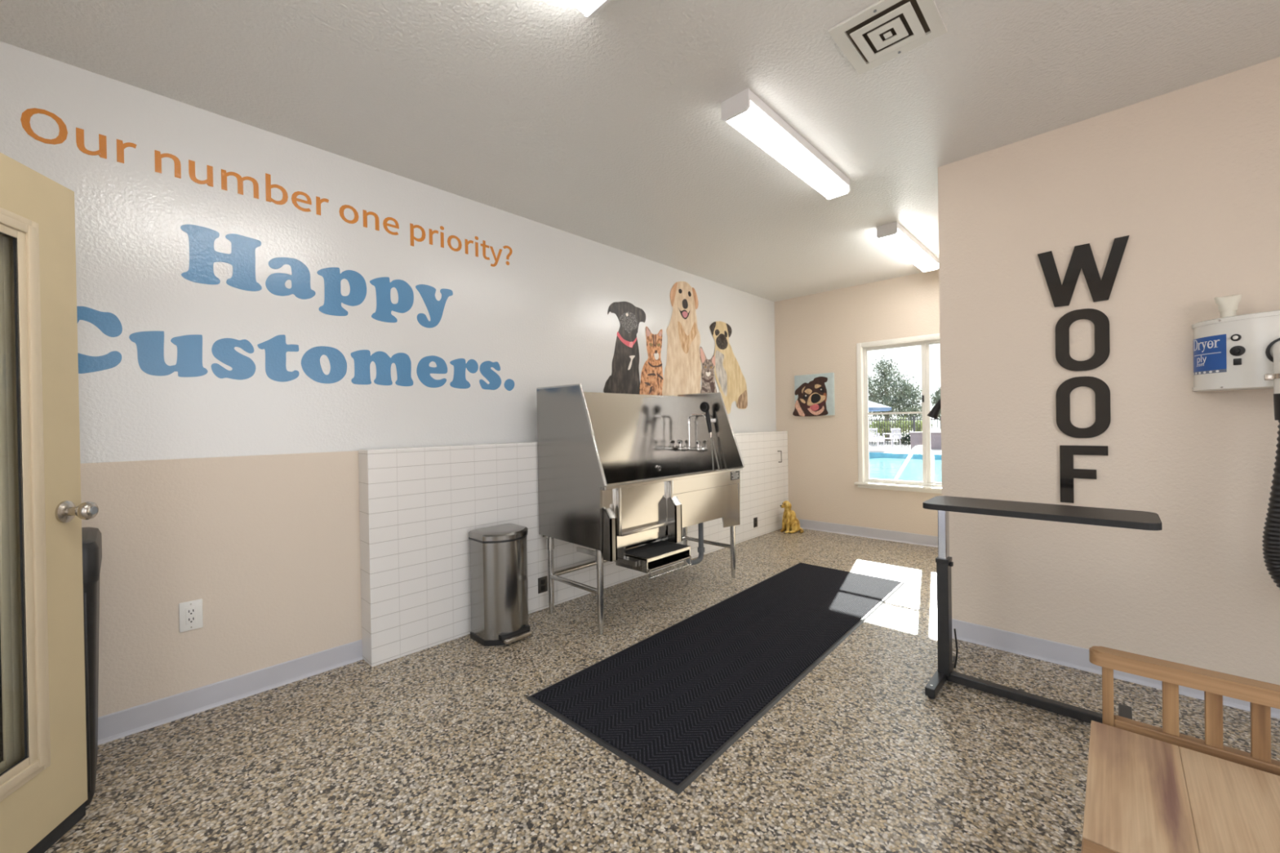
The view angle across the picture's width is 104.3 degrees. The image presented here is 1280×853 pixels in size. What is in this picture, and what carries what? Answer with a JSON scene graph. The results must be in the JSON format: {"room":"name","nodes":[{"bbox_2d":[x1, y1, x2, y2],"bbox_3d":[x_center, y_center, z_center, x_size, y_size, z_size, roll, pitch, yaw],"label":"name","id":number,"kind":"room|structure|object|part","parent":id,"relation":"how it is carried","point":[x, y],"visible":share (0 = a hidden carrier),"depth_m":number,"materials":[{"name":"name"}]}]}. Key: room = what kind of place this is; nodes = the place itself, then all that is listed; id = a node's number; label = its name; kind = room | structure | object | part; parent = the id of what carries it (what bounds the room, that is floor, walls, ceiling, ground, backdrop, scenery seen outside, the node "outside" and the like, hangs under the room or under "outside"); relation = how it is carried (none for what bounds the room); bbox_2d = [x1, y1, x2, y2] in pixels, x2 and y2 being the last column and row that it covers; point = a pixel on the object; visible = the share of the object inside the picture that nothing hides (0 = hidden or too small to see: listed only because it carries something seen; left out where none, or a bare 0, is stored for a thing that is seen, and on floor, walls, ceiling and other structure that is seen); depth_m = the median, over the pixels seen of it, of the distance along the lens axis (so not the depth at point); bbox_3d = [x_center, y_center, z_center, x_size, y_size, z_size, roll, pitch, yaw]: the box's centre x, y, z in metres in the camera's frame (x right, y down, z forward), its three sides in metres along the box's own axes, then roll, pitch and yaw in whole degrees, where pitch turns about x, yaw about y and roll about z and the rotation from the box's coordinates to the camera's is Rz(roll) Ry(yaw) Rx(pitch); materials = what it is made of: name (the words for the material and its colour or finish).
{"room":"dog grooming room","nodes":[
{"label":"dog grooming room","id":0,"kind":"room"},
{"bbox_2d":[0,40,776,717],"bbox_3d":[-0.497,-0.113,3.857,0.120,2.699,6.340,-1,0,44],"label":"wall","id":1,"kind":"structure","parent":0,"point":[240,497],"depth_m":2.39,"materials":[{"name":"white paint"}]},
{"bbox_2d":[178,599,203,632],"bbox_3d":[-1.983,0.835,2.195,0.010,0.128,0.078,-1,0,44],"label":"wall outlet","id":2,"kind":"object","parent":1,"relation":"attached to","point":[190,613],"visible":1,"depth_m":2.19,"materials":[{"name":"white plastic"}]},
{"bbox_2d":[185,606,196,625],"bbox_3d":[-1.981,0.835,2.193,0.004,0.076,0.036,-1,0,44],"label":"receptacle","id":3,"kind":"object","parent":2,"relation":"attached to","point":[190,611],"depth_m":2.19,"materials":[{"name":"white plastic"}]},
{"bbox_2d":[97,639,363,745],"bbox_3d":[-2.017,1.218,2.150,0.016,0.105,1.492,-1,0,44],"label":"baseboard","id":4,"kind":"structure","parent":1,"relation":"attached to","point":[120,724],"depth_m":2.26,"materials":[{"name":"grey plastic"}]},
{"bbox_2d":[20,107,512,266],"bbox_3d":[-1.597,-1.137,2.628,0.001,0.189,2.108,-1,0,44],"label":"slogan lettering","id":5,"kind":"object","parent":1,"relation":"attached to","point":[28,113],"visible":1,"depth_m":2.33,"materials":[{"name":"orange paint"}]},
{"bbox_2d":[76,306,514,391],"bbox_3d":[-1.586,-0.357,2.631,0.001,0.268,2.110,-1,0,44],"label":"word lettering","id":6,"kind":"object","parent":1,"relation":"attached to","point":[149,344],"visible":0.94,"depth_m":2.41,"materials":[{"name":"blue paint"}]},
{"bbox_2d":[180,224,453,328],"bbox_3d":[-1.588,-0.745,2.633,0.001,0.325,1.243,-1,0,44],"label":"word lettering","id":7,"kind":"object","parent":1,"relation":"attached to","point":[202,254],"visible":1,"depth_m":2.50,"materials":[{"name":"blue paint"}]},
{"bbox_2d":[603,301,645,394],"bbox_3d":[-0.122,-0.652,4.168,0.002,0.797,0.516,-1,0,44],"label":"decal","id":8,"kind":"object","parent":1,"relation":"attached to","point":[624,378],"visible":0.98,"depth_m":4.17},
{"bbox_3d":[-0.114,-0.389,4.173,0.001,0.236,0.181,-1,0,44],"label":"leg","id":9,"kind":"part","parent":8,"relation":"part of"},
{"bbox_2d":[639,326,663,395],"bbox_3d":[0.106,-0.570,4.405,0.002,0.621,0.332,-1,0,44],"label":"decal","id":10,"kind":"object","parent":1,"relation":"attached to","point":[651,375],"visible":0.98,"depth_m":4.41},
{"bbox_2d":[662,281,701,395],"bbox_3d":[0.401,-0.815,4.716,0.002,1.142,0.599,-1,0,44],"label":"decal","id":11,"kind":"object","parent":1,"relation":"attached to","point":[682,371],"visible":0.94,"depth_m":4.73,"materials":[{"name":"beige paper"}]},
{"bbox_3d":[0.298,-0.451,4.604,0.001,0.392,0.171,-1,0,44],"label":"leg","id":12,"kind":"part","parent":11,"relation":"part of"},
{"bbox_3d":[0.507,-0.462,4.823,0.001,0.388,0.190,-1,0,44],"label":"leg","id":13,"kind":"part","parent":11,"relation":"part of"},
{"bbox_2d":[699,346,716,393],"bbox_3d":[0.695,-0.541,5.019,0.002,0.512,0.306,-1,0,44],"label":"decal","id":14,"kind":"object","parent":1,"relation":"attached to","point":[708,385],"visible":0.97,"depth_m":5.00},
{"bbox_2d":[709,320,747,413],"bbox_3d":[0.953,-0.616,5.287,0.002,0.967,0.701,-1,0,44],"label":"decal","id":15,"kind":"object","parent":1,"relation":"attached to","point":[731,383],"visible":0.99,"depth_m":5.26},
{"bbox_3d":[0.960,-0.367,5.290,0.001,0.468,0.140,-1,0,44],"label":"leg","id":16,"kind":"part","parent":15,"relation":"part of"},
{"bbox_2d":[358,431,788,666],"bbox_3d":[0.125,0.657,4.306,0.149,1.135,4.602,-1,0,44],"label":"tiled wall","id":17,"kind":"structure","parent":0,"point":[419,506],"depth_m":2.91,"materials":[{"name":"white tile"}]},
{"bbox_2d":[537,576,547,593],"bbox_3d":[-0.658,1.072,3.366,0.008,0.104,0.074,-1,0,44],"label":"outlet","id":18,"kind":"object","parent":17,"relation":"attached to","point":[543,581],"visible":1,"depth_m":3.36,"materials":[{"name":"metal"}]},
{"bbox_2d":[541,578,545,591],"bbox_3d":[-0.656,1.072,3.364,0.002,0.072,0.034,-1,0,44],"label":"receptacle","id":19,"kind":"object","parent":18,"relation":"attached to","point":[543,580],"depth_m":3.36,"materials":[{"name":"black plastic"}]},
{"bbox_2d":[541,391,679,537],"bbox_3d":[-0.159,0.237,3.871,0.018,0.988,1.468,-1,0,44],"label":"backsplash","id":20,"kind":"structure","parent":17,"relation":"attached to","point":[634,434],"depth_m":3.99,"materials":[{"name":"silver metal"}]},
{"bbox_2d":[753,517,757,528],"bbox_3d":[1.249,1.036,5.366,0.008,0.104,0.074,-1,0,44],"label":"outlet","id":21,"kind":"object","parent":17,"relation":"attached to","point":[755,519],"visible":1,"depth_m":5.36,"materials":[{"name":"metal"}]},
{"bbox_2d":[0,0,1279,302],"bbox_3d":[1.188,-1.540,2.221,4.840,0.120,6.340,-1,0,44],"label":"ceiling","id":22,"kind":"structure","parent":0,"point":[607,128],"depth_m":2.14,"materials":[{"name":"white paint"}]},
{"bbox_2d":[566,0,611,18],"bbox_3d":[-0.532,-1.404,1.205,0.142,0.087,1.172,-1,0,44],"label":"ceiling light","id":23,"kind":"object","parent":22,"relation":"attached to","point":[589,8],"visible":1,"depth_m":1.62,"materials":[{"name":"white plastic"}]},
{"bbox_2d":[720,88,849,199],"bbox_3d":[0.814,-1.433,2.618,0.142,0.087,1.145,-1,0,44],"label":"ceiling light","id":24,"kind":"object","parent":22,"relation":"attached to","point":[744,111],"visible":1,"depth_m":2.46,"materials":[{"name":"white plastic"}]},
{"bbox_2d":[828,0,946,74],"bbox_3d":[0.920,-1.463,1.845,0.316,0.021,0.316,-1,0,44],"label":"ceiling vent","id":25,"kind":"object","parent":22,"relation":"in","point":[885,30],"visible":1,"depth_m":1.83,"materials":[{"name":"white metal"}]},
{"bbox_2d":[876,221,938,271],"bbox_3d":[2.248,-1.464,4.121,0.142,0.087,1.220,-1,0,44],"label":"ceiling light","id":26,"kind":"object","parent":22,"relation":"attached to","point":[893,234],"visible":0.89,"depth_m":3.95,"materials":[{"name":"white plastic"}]},
{"bbox_2d":[44,528,1279,852],"bbox_3d":[1.233,1.278,2.236,4.840,0.120,6.340,-1,0,44],"label":"floor","id":27,"kind":"structure","parent":0,"point":[442,748],"depth_m":1.86,"materials":[{"name":"beige stone"}]},
{"bbox_2d":[0,527,102,806],"bbox_3d":[-2.088,0.829,1.648,0.412,0.890,0.418,-1,0,44],"label":"bin","id":28,"kind":"object","parent":27,"relation":"on","point":[91,540],"visible":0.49,"depth_m":1.66,"materials":[{"name":"plastic"}]},
{"bbox_3d":[-2.097,0.454,1.648,0.405,0.140,0.418,-1,0,44],"label":"lid","id":29,"kind":"part","parent":28,"relation":"part of","materials":[{"name":"black plastic"}]},
{"bbox_2d":[468,523,531,646],"bbox_3d":[-0.808,0.928,2.952,0.301,0.638,0.301,-1,0,44],"label":"step trash can","id":30,"kind":"object","parent":27,"relation":"on","point":[498,554],"visible":1,"depth_m":2.85,"materials":[{"name":"silver metal"}]},
{"bbox_3d":[-0.824,0.629,2.961,0.270,0.041,0.301,-1,0,44],"label":"lid","id":31,"kind":"part","parent":30,"relation":"part of","materials":[{"name":"silver metal"}]},
{"bbox_2d":[536,383,744,635],"bbox_3d":[0.124,0.476,3.606,0.790,1.504,1.506,-1,0,44],"label":"tub","id":32,"kind":"object","parent":27,"relation":"on","point":[624,477],"visible":1,"depth_m":3.32,"materials":[{"name":"silver metal"}]},
{"bbox_3d":[-0.594,0.941,3.302,0.040,0.460,0.041,-1,0,44],"label":"leg","id":33,"kind":"part","parent":32,"relation":"part of","materials":[{"name":"metal"}]},
{"bbox_3d":[-0.440,0.238,3.112,0.659,0.984,0.018,-1,0,44],"label":"panel","id":34,"kind":"part","parent":32,"relation":"part of","materials":[{"name":"silver metal"}]},
{"bbox_3d":[-0.439,0.044,3.108,0.670,0.615,0.020,-1,0,44],"label":"edge trim","id":35,"kind":"part","parent":32,"relation":"part of","materials":[{"name":"metal"}]},
{"bbox_3d":[-0.237,0.938,2.962,0.040,0.460,0.041,-1,0,44],"label":"leg","id":36,"kind":"part","parent":32,"relation":"part of","materials":[{"name":"metal"}]},
{"bbox_3d":[-0.225,0.793,3.205,0.560,0.115,0.018,-1,0,44],"label":"step rail","id":37,"kind":"part","parent":32,"relation":"part of","materials":[{"name":"metal"}]},
{"bbox_3d":[0.083,0.787,3.528,0.560,0.115,0.018,-1,0,44],"label":"step rail","id":38,"kind":"part","parent":32,"relation":"part of","materials":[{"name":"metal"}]},
{"bbox_2d":[602,483,735,542],"bbox_3d":[0.064,0.534,3.664,0.587,0.330,1.468,-1,0,44],"label":"basin","id":39,"kind":"object","parent":32,"relation":"in","point":[647,504],"depth_m":3.33,"materials":[{"name":"silver metal"}]},
{"bbox_3d":[0.392,0.920,4.336,0.040,0.460,0.041,-1,0,44],"label":"leg","id":40,"kind":"part","parent":32,"relation":"part of","materials":[{"name":"metal"}]},
{"bbox_2d":[677,413,706,452],"bbox_3d":[0.455,0.058,4.247,0.320,0.325,0.072,-1,0,44],"label":"faucet","id":41,"kind":"object","parent":32,"relation":"on","point":[691,428],"depth_m":4.28,"materials":[{"name":"silver metal"}]},
{"bbox_3d":[0.501,0.630,3.688,0.008,0.336,0.866,-1,0,44],"label":"apron panel","id":42,"kind":"part","parent":32,"relation":"part of","materials":[{"name":"silver metal"}]},
{"bbox_2d":[699,401,719,470],"bbox_3d":[0.598,0.218,4.094,0.184,0.847,0.100,-1,0,44],"label":"sprayer","id":43,"kind":"object","parent":32,"relation":"hanging from","point":[704,406],"visible":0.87,"depth_m":4.09,"materials":[{"name":"black plastic"}]},
{"bbox_3d":[0.586,0.022,4.183,0.670,0.615,0.020,-1,0,44],"label":"edge trim","id":44,"kind":"part","parent":32,"relation":"part of","materials":[{"name":"metal"}]},
{"bbox_3d":[0.586,0.256,4.188,0.659,1.064,0.018,-1,0,44],"label":"panel","id":45,"kind":"part","parent":32,"relation":"part of","materials":[{"name":"silver metal"}]},
{"bbox_3d":[0.747,0.916,3.998,0.040,0.460,0.041,-1,0,44],"label":"leg","id":46,"kind":"part","parent":32,"relation":"part of","materials":[{"name":"metal"}]},
{"bbox_3d":[0.754,0.385,3.939,0.002,0.073,0.120,-1,0,44],"label":"label plate","id":47,"kind":"part","parent":32,"relation":"part of","materials":[{"name":"silver metal"}]},
{"bbox_2d":[525,562,905,795],"bbox_3d":[0.766,1.216,3.028,0.953,0.011,2.868,-1,0,44],"label":"floor mat","id":48,"kind":"object","parent":27,"relation":"on","point":[670,703],"visible":1,"depth_m":2.46,"materials":[{"name":"black plastic"}]},
{"bbox_2d":[780,500,804,533],"bbox_3d":[1.713,1.014,5.618,0.255,0.358,0.206,-1,0,13],"label":"statue","id":49,"kind":"object","parent":27,"relation":"on","point":[790,522],"visible":1,"depth_m":5.56,"materials":[{"name":"gold plastic"}]},
{"bbox_2d":[922,495,1162,724],"bbox_3d":[1.681,0.776,2.127,0.756,0.871,0.425,-1,0,44],"label":"table","id":50,"kind":"object","parent":27,"relation":"on","point":[1122,518],"visible":0.88,"depth_m":2.17,"materials":[{"name":"black metal"}]},
{"bbox_3d":[1.444,0.516,2.365,0.036,0.295,0.056,-1,0,44],"label":"post","id":51,"kind":"part","parent":50,"relation":"part of","materials":[{"name":"silver metal"}]},
{"bbox_3d":[1.450,0.905,2.367,0.048,0.538,0.072,-1,0,44],"label":"post","id":52,"kind":"part","parent":50,"relation":"part of","materials":[{"name":"black metal"}]},
{"bbox_3d":[1.505,1.058,2.369,0.022,0.192,0.014,-1,0,-15],"label":"cord","id":53,"kind":"part","parent":50,"relation":"part of","materials":[{"name":"black plastic"}]},
{"bbox_3d":[1.674,1.181,2.162,0.587,0.038,0.040,-1,0,44],"label":"rail","id":54,"kind":"part","parent":50,"relation":"part of","materials":[{"name":"black metal"}]},
{"bbox_2d":[1080,646,1279,852],"bbox_3d":[1.391,0.908,0.739,1.085,0.632,0.663,-1,0,44],"label":"wooden bench","id":55,"kind":"object","parent":27,"relation":"on","point":[1149,788],"visible":1,"depth_m":1.10,"materials":[{"name":"brown wood"}]},
{"bbox_3d":[1.238,0.925,1.312,0.022,0.596,0.030,-1,0,44],"label":"post","id":56,"kind":"part","parent":55,"relation":"part of","materials":[{"name":"brown wood"}]},
{"bbox_3d":[1.599,0.606,0.961,1.085,0.038,0.046,-1,0,44],"label":"rail","id":57,"kind":"part","parent":55,"relation":"part of","materials":[{"name":"brown wood"}]},
{"bbox_3d":[1.602,0.770,0.962,0.991,0.026,0.030,-1,0,44],"label":"rail","id":58,"kind":"part","parent":55,"relation":"part of","materials":[{"name":"brown wood"}]},
{"bbox_2d":[774,269,942,536],"bbox_3d":[2.503,-0.168,5.288,2.248,2.699,0.127,-1,0,44],"label":"wall","id":59,"kind":"structure","parent":0,"point":[818,333],"depth_m":5.47,"materials":[{"name":"beige paint"}]},
{"bbox_2d":[792,372,835,416],"bbox_3d":[1.974,-0.356,5.674,0.483,0.480,0.039,-1,0,44],"label":"canvas","id":60,"kind":"object","parent":59,"relation":"attached to","point":[814,393],"visible":1,"depth_m":5.64},
{"bbox_2d":[797,518,937,547],"bbox_3d":[2.525,1.129,5.196,2.089,0.105,0.016,-1,0,44],"label":"baseboard","id":61,"kind":"structure","parent":59,"relation":"attached to","point":[879,534],"depth_m":5.26,"materials":[{"name":"grey plastic"}]},
{"bbox_2d":[854,333,942,493],"bbox_3d":[2.812,-0.124,4.943,1.290,1.551,0.162,-1,0,44],"label":"window","id":62,"kind":"structure","parent":59,"relation":"in","point":[926,486],"depth_m":5.12,"materials":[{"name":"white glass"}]},
{"bbox_3d":[2.648,-0.128,5.156,0.572,1.403,0.030,-1,0,44],"label":"sash","id":63,"kind":"part","parent":62,"relation":"part of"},
{"bbox_3d":[2.815,0.623,4.938,1.290,0.057,0.137,-1,0,44],"label":"sill","id":64,"kind":"part","parent":62,"relation":"part of","materials":[{"name":"white wood"}]},
{"bbox_3d":[3.070,-0.133,4.789,0.556,1.403,0.024,-1,0,44],"label":"sash","id":65,"kind":"part","parent":62,"relation":"part of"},
{"bbox_2d":[937,57,1279,684],"bbox_3d":[3.442,-0.170,2.861,2.482,2.699,2.344,-1,0,44],"label":"wall","id":66,"kind":"structure","parent":0,"point":[1191,174],"depth_m":2.33,"materials":[{"name":"beige paint"}]},
{"bbox_2d":[927,399,940,419],"bbox_3d":[1.846,-0.121,3.074,0.125,0.151,0.060,-1,0,44],"label":"dryer nozzle","id":67,"kind":"object","parent":66,"relation":"attached to","point":[934,412],"visible":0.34,"depth_m":3.07,"materials":[{"name":"black plastic"}]},
{"bbox_2d":[1055,308,1110,371],"bbox_3d":[2.169,-0.424,2.440,0.199,0.302,0.014,-1,0,44],"label":"letter","id":68,"kind":"object","parent":66,"relation":"attached to","point":[1100,321],"depth_m":2.43,"materials":[{"name":"black plastic"}]},
{"bbox_2d":[1056,376,1110,438],"bbox_3d":[2.174,-0.094,2.442,0.199,0.302,0.014,-1,0,44],"label":"letter","id":69,"kind":"object","parent":66,"relation":"attached to","point":[1102,392],"depth_m":2.43,"materials":[{"name":"black plastic"}]},
{"bbox_2d":[1037,235,1129,307],"bbox_3d":[2.165,-0.746,2.437,0.336,0.288,0.014,-1,0,44],"label":"letter","id":70,"kind":"object","parent":66,"relation":"attached to","point":[1082,257],"depth_m":2.42,"materials":[{"name":"black plastic"}]},
{"bbox_2d":[1059,444,1108,502],"bbox_3d":[2.181,0.237,2.442,0.177,0.286,0.014,-1,0,44],"label":"letter","id":71,"kind":"object","parent":66,"relation":"attached to","point":[1068,473],"depth_m":2.47,"materials":[{"name":"black plastic"}]},
{"bbox_2d":[951,618,1279,719],"bbox_3d":[2.604,1.145,2.056,2.366,0.105,0.016,-1,0,44],"label":"baseboard","id":72,"kind":"structure","parent":66,"relation":"attached to","point":[1072,656],"depth_m":2.54,"materials":[{"name":"grey plastic"}]},
{"bbox_2d":[1191,293,1279,587],"bbox_3d":[2.529,0.072,1.911,0.518,1.227,0.297,-1,0,44],"label":"dryer","id":73,"kind":"object","parent":66,"relation":"attached to","point":[1232,351],"visible":1,"depth_m":1.99,"materials":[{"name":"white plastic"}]},
{"bbox_2d":[1196,355,1206,364],"bbox_3d":[2.407,-0.286,2.130,0.002,0.037,0.047,-1,0,15],"label":"print","id":74,"kind":"object","parent":73,"relation":"on","point":[1201,359],"depth_m":2.13},
{"bbox_2d":[1193,369,1219,374],"bbox_3d":[2.412,-0.231,2.126,0.014,0.009,0.129,-1,0,15],"label":"print","id":75,"kind":"object","parent":73,"relation":"on","point":[1195,371],"depth_m":2.11},
{"bbox_2d":[1193,339,1219,352],"bbox_3d":[2.409,-0.347,2.119,0.012,0.059,0.124,-1,0,12],"label":"print","id":76,"kind":"object","parent":73,"relation":"on","point":[1199,345],"depth_m":2.11},
{"bbox_2d":[1233,358,1241,364],"bbox_3d":[2.413,-0.262,2.007,0.007,0.026,0.022,-1,0,-19],"label":"rocker switch","id":77,"kind":"object","parent":73,"relation":"attached to","point":[1236,361],"depth_m":2.00,"materials":[{"name":"black plastic"}]},
{"bbox_3d":[-0.935,-0.085,-0.022,4.840,2.699,0.120,-1,0,44],"label":"wall","id":78,"kind":"structure","parent":0,"visible":0},
{"bbox_2d":[0,152,98,852],"bbox_3d":[-1.721,0.254,1.161,0.193,2.026,0.925,-1,0,-14],"label":"door","id":79,"kind":"structure","parent":78,"relation":"in","point":[43,769],"depth_m":1.46,"materials":[{"name":"beige paint"}]},
{"bbox_3d":[-1.752,0.206,1.159,0.014,1.620,0.645,-1,0,-14],"label":"lite frame","id":80,"kind":"part","parent":79,"relation":"part of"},
{"bbox_3d":[-1.696,0.205,1.173,0.014,1.620,0.645,-1,0,-14],"label":"lite frame","id":81,"kind":"part","parent":79,"relation":"part of","materials":[{"name":"beige wood"}]},
{"bbox_3d":[-1.764,0.266,1.564,0.073,0.068,0.068,-1,0,-14],"label":"knob","id":82,"kind":"part","parent":79,"relation":"part of","materials":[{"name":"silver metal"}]},
{"label":"outside","id":83,"kind":"structure","parent":0,"visible":0},
{"bbox_2d":[868,427,941,453],"bbox_3d":[27.419,0.795,33.031,120.000,0.280,74.380,-1,0,44],"label":"ground","id":84,"kind":"structure","parent":83,"point":[873,448],"depth_m":22.05,"materials":[{"name":"concrete"}]},
{"bbox_2d":[868,428,879,448],"bbox_3d":[10.726,0.537,22.949,0.600,0.883,0.564,-1,0,21],"label":"patio chair","id":85,"kind":"object","parent":84,"relation":"on","point":[877,435],"visible":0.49,"depth_m":23.09,"materials":[{"name":"white plastic"}]},
{"bbox_3d":[10.805,0.313,23.168,0.500,0.440,0.040,-1,0,21],"label":"backrest","id":86,"kind":"part","parent":85,"relation":"part of","materials":[{"name":"white plastic"}]},
{"bbox_2d":[868,400,891,411],"bbox_3d":[9.923,-0.170,22.594,2.624,2.320,2.624,-1,0,-24],"label":"patio umbrella","id":87,"kind":"object","parent":84,"relation":"on","point":[873,406],"visible":0.32,"depth_m":21.50,"materials":[{"name":"blue fabric"}]},
{"bbox_2d":[882,428,902,448],"bbox_3d":[11.388,0.529,22.456,0.564,0.883,0.600,-1,0,-23],"label":"patio chair","id":88,"kind":"object","parent":84,"relation":"on","point":[893,434],"visible":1,"depth_m":22.52,"materials":[{"name":"white plastic"}]},
{"bbox_3d":[11.279,0.433,22.703,0.500,0.230,0.060,-1,0,-23],"label":"armrest","id":89,"kind":"part","parent":88,"relation":"part of","materials":[{"name":"white plastic"}]},
{"bbox_3d":[11.600,0.303,22.548,0.040,0.440,0.500,-1,0,-23],"label":"backrest","id":90,"kind":"part","parent":88,"relation":"part of","materials":[{"name":"white plastic"}]},
{"bbox_3d":[11.494,0.432,22.207,0.500,0.230,0.060,-1,0,-23],"label":"armrest","id":91,"kind":"part","parent":88,"relation":"part of","materials":[{"name":"white plastic"}]},
{"bbox_2d":[867,354,921,440],"bbox_3d":[14.723,-1.720,30.160,5.122,5.197,2.654,-1,0,37],"label":"tree","id":92,"kind":"object","parent":84,"relation":"on","point":[882,386],"visible":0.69,"depth_m":29.48,"materials":[{"name":"green plant"}]},
{"bbox_2d":[868,415,933,439],"bbox_3d":[13.870,0.169,26.776,3.324,1.500,1.545,-1,0,44],"label":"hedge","id":93,"kind":"object","parent":84,"relation":"on","point":[896,421],"visible":0.52,"depth_m":26.67,"materials":[{"name":"green plant"}]},
{"bbox_2d":[893,432,910,446],"bbox_3d":[12.658,0.590,23.304,1.461,0.705,0.714,-1,0,44],"label":"clipped hedge","id":94,"kind":"object","parent":84,"relation":"on","point":[907,438],"visible":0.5,"depth_m":23.37,"materials":[{"name":"green plant"}]},
{"bbox_2d":[868,416,941,444],"bbox_3d":[12.879,0.210,25.035,14.003,1.440,0.100,-1,0,44],"label":"fence","id":95,"kind":"object","parent":84,"relation":"on","point":[913,419],"visible":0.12,"depth_m":24.94,"materials":[{"name":"metal"}]},
{"bbox_3d":[12.887,0.805,25.039,14.000,0.050,0.040,-1,0,44],"label":"rail","id":96,"kind":"part","parent":95,"relation":"part of","materials":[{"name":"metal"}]},
{"bbox_3d":[12.869,-0.335,25.033,14.000,0.050,0.040,-1,0,44],"label":"rail","id":97,"kind":"part","parent":95,"relation":"part of","materials":[{"name":"metal"}]},
{"bbox_3d":[13.489,0.203,24.453,0.090,1.440,0.100,-1,0,44],"label":"post","id":98,"kind":"part","parent":95,"relation":"part of","materials":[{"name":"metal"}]},
{"bbox_2d":[869,452,941,459],"bbox_3d":[3.656,1.915,16.072,21.400,1.580,12.750,-1,0,44],"label":"basin","id":99,"kind":"object","parent":84,"relation":"in","point":[937,456],"depth_m":18.79,"materials":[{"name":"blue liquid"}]},
{"bbox_2d":[869,457,942,482],"bbox_3d":[3.656,1.904,16.072,20.996,1.198,12.346,-1,0,44],"label":"pool water","id":100,"kind":"structure","parent":99,"relation":"on","point":[880,468],"depth_m":14.49,"materials":[{"name":"blue liquid"}]},
{"bbox_2d":[893,445,934,482],"bbox_3d":[3.893,0.809,7.296,0.129,1.084,0.942,-1,0,-20],"label":"pool handrail","id":101,"kind":"object","parent":84,"relation":"on","point":[914,448],"visible":0.54,"depth_m":7.10,"materials":[{"name":"metal"}]},
{"bbox_2d":[909,431,922,448],"bbox_3d":[12.066,0.601,21.673,0.420,0.720,0.560,-1,0,44],"label":"pier","id":102,"kind":"structure","parent":84,"relation":"on","point":[916,437],"depth_m":21.50,"materials":[{"name":"grey paint"}]},
{"bbox_2d":[929,386,941,423],"bbox_3d":[17.678,-0.794,28.729,1.795,3.255,1.698,-1,0,44],"label":"tree","id":103,"kind":"object","parent":84,"relation":"on","point":[935,398],"visible":0.16,"depth_m":28.86,"materials":[{"name":"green plant"}]},
{"bbox_2d":[930,431,941,448],"bbox_3d":[12.731,0.594,21.038,0.780,0.720,0.560,-1,0,44],"label":"pier","id":104,"kind":"structure","parent":84,"relation":"on","point":[935,437],"depth_m":20.94,"materials":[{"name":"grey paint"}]}
]}

